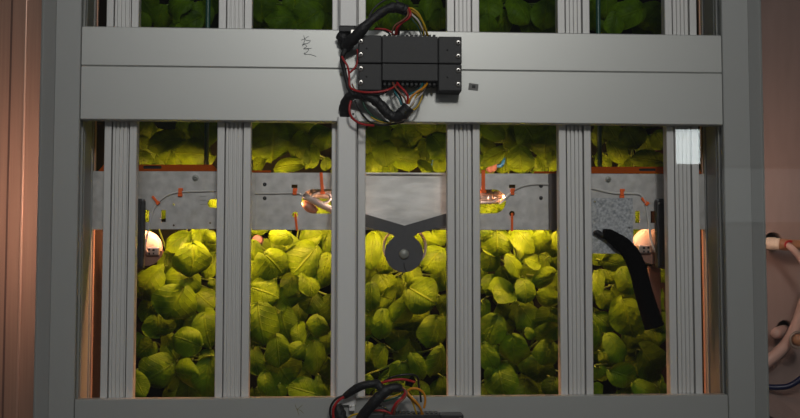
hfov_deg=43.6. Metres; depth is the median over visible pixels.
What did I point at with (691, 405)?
cross beam
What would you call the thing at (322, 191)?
cable tie
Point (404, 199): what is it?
bracket
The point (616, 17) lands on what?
leafy plant
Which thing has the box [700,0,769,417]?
upright
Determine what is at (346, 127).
duct
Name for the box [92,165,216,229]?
metal plate
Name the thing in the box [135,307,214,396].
leafy plant
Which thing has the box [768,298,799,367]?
hose
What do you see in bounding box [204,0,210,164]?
support rod
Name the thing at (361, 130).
vertical bar
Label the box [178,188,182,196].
clip
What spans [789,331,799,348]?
clamp
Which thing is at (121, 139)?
vertical bar
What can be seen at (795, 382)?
tube
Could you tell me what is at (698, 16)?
panel
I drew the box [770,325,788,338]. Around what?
stub
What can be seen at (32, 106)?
wall
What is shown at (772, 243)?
hose connection
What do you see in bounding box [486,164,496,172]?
planting collar
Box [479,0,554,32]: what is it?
leafy plant
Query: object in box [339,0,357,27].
duct
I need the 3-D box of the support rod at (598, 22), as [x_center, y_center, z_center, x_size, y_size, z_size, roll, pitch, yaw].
[0.310,-0.522,1.579,0.007,0.975,0.007,0,-3,-3]
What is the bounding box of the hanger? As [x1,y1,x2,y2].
[365,214,445,271]
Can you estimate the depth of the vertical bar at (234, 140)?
1.41 m
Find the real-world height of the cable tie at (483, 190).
0.034 m
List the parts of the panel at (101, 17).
edge trim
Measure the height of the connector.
0.029 m
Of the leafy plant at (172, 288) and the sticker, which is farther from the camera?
the leafy plant at (172, 288)
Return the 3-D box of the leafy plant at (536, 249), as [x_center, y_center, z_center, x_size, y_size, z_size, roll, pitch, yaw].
[0.210,0.081,1.656,0.233,0.224,0.194,0,-3,-3]
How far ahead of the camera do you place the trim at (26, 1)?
1.74 m
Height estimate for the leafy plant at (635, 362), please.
0.210 m
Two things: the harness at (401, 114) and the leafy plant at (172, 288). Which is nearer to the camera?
the harness at (401, 114)
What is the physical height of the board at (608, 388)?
2.100 m
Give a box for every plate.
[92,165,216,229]
[251,170,331,229]
[591,198,632,253]
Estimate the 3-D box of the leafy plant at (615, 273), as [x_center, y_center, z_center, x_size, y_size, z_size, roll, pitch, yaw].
[0.387,0.077,1.670,0.197,0.221,0.183,0,-3,-3]
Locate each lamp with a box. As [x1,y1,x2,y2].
[145,231,162,265]
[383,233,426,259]
[633,229,654,263]
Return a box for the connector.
[336,26,354,43]
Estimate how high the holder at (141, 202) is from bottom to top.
0.101 m
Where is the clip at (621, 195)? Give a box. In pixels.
[619,189,624,197]
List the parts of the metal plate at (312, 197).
sheet bracket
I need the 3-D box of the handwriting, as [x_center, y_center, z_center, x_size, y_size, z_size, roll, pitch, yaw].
[-0.129,-0.230,1.410,0.022,0.030,0.001,0,-3,-3]
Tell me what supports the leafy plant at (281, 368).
attached to the board at (608, 388)
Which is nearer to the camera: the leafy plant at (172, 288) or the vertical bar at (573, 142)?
the vertical bar at (573, 142)
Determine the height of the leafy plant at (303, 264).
0.234 m
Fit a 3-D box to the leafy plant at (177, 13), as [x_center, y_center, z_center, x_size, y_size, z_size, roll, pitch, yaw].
[-0.378,-0.339,1.639,0.137,0.136,0.201,2,-4,-33]
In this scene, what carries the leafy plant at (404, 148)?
attached to the board at (608, 388)
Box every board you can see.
[136,0,651,396]
[648,266,660,313]
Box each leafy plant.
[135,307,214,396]
[137,199,216,330]
[139,122,217,218]
[141,0,218,27]
[250,300,330,396]
[251,199,330,324]
[252,123,331,172]
[253,0,331,29]
[365,124,445,172]
[365,230,445,323]
[365,307,446,395]
[366,0,445,30]
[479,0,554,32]
[480,125,556,190]
[480,200,557,322]
[480,302,557,394]
[589,0,661,33]
[591,126,662,166]
[592,211,664,309]
[593,294,666,393]
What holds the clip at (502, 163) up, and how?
attached to the leafy plant at (519, 141)
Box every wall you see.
[0,0,41,417]
[761,0,799,417]
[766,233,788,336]
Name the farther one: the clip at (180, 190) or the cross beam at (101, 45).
the clip at (180, 190)
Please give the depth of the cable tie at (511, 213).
1.49 m
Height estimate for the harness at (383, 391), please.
0.070 m
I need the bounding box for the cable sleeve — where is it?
[593,229,663,329]
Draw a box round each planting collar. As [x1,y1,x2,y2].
[252,235,264,243]
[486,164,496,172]
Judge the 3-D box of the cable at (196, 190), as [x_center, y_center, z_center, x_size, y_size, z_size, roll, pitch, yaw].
[-0.257,0.018,1.472,0.232,0.092,0.012,0,-3,-3]
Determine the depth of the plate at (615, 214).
1.50 m
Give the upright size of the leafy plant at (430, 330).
0.193 m
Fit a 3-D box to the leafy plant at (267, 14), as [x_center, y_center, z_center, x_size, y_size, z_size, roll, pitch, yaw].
[-0.181,-0.346,1.660,0.228,0.157,0.184,0,-3,-3]
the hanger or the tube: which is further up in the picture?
the hanger
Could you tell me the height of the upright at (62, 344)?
2.400 m
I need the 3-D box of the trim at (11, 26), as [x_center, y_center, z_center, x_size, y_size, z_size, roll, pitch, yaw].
[-0.685,0.200,1.734,0.003,2.400,0.002,0,-3,-3]
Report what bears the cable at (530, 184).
attached to the upright at (733, 151)
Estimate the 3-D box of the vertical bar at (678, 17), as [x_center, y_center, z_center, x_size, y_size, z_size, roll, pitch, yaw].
[0.410,0.184,1.444,0.047,2.400,0.016,0,-3,-3]
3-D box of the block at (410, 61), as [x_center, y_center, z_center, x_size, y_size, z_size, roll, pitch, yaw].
[0.013,-0.203,1.401,0.145,0.080,0.032,0,-3,-3]
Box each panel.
[90,0,106,397]
[648,0,706,392]
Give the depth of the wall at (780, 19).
1.90 m
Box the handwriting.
[302,35,315,56]
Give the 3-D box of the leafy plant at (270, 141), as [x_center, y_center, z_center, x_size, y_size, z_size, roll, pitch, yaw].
[-0.164,-0.121,1.643,0.189,0.154,0.193,0,-3,-3]
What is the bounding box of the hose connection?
[766,237,799,263]
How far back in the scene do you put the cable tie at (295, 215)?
1.47 m
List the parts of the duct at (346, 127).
duct bracket, duct bracket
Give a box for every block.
[358,35,461,94]
[368,411,463,417]
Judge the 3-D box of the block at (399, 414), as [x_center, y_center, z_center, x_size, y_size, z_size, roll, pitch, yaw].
[0.015,0.316,1.371,0.142,0.076,0.032,0,-3,-3]
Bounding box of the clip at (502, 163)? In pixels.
[497,157,504,167]
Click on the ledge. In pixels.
(782, 403)
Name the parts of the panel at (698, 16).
edge trim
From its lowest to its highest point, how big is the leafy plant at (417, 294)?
0.224 m
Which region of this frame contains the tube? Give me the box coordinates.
[769,376,799,389]
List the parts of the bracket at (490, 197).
sheet bracket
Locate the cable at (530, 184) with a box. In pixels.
[499,183,654,251]
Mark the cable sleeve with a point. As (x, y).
(650, 314)
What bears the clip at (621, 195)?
attached to the upright at (733, 151)
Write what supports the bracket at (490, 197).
attached to the bar
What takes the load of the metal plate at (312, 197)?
attached to the bar
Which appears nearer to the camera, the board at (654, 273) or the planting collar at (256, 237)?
the board at (654, 273)
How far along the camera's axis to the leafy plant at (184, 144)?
1.56 m
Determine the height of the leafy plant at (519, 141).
0.183 m
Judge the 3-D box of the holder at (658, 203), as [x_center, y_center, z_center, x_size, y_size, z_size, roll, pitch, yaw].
[0.391,0.037,1.498,0.016,0.104,0.017,0,-3,-3]
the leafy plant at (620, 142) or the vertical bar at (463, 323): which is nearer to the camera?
the vertical bar at (463, 323)
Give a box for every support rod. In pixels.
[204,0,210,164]
[596,0,601,166]
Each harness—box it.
[329,373,425,417]
[339,0,428,126]
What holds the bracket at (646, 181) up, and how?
attached to the upright at (733, 151)
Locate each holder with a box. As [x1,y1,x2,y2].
[137,199,145,267]
[654,199,664,267]
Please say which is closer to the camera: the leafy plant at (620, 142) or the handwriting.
the handwriting
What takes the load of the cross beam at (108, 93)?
attached to the upright at (62, 344)
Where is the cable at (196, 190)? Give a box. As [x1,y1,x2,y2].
[145,190,304,251]
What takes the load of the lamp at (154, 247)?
attached to the holder at (141, 202)
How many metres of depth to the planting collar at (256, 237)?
1.65 m
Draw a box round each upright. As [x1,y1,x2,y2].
[33,0,96,417]
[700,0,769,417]
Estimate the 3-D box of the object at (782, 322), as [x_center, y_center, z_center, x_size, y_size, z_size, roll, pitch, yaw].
[-0.114,0.211,1.918,4.400,2.400,0.060,0,-3,-3]
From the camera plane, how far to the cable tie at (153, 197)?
1.46 m
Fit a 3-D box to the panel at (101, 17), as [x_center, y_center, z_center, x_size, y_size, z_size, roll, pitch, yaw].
[-0.458,0.192,1.599,0.005,2.400,0.295,0,-3,-3]
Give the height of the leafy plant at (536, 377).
0.197 m
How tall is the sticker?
0.011 m
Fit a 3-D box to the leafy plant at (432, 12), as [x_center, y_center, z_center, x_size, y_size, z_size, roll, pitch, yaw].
[-0.016,-0.340,1.671,0.188,0.122,0.181,0,-3,-3]
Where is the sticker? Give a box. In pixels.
[468,83,478,90]
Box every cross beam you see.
[75,393,727,417]
[81,66,722,126]
[82,26,721,72]
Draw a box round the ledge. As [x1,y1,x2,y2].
[769,380,799,417]
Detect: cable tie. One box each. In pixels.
[152,196,159,204]
[294,213,297,230]
[320,172,324,193]
[480,170,485,192]
[511,213,512,230]
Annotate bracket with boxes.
[365,172,445,229]
[480,171,556,229]
[591,167,704,229]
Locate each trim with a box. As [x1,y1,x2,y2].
[1,0,12,417]
[16,0,27,417]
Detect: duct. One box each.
[336,110,356,410]
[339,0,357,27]
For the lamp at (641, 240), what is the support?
attached to the holder at (658, 203)

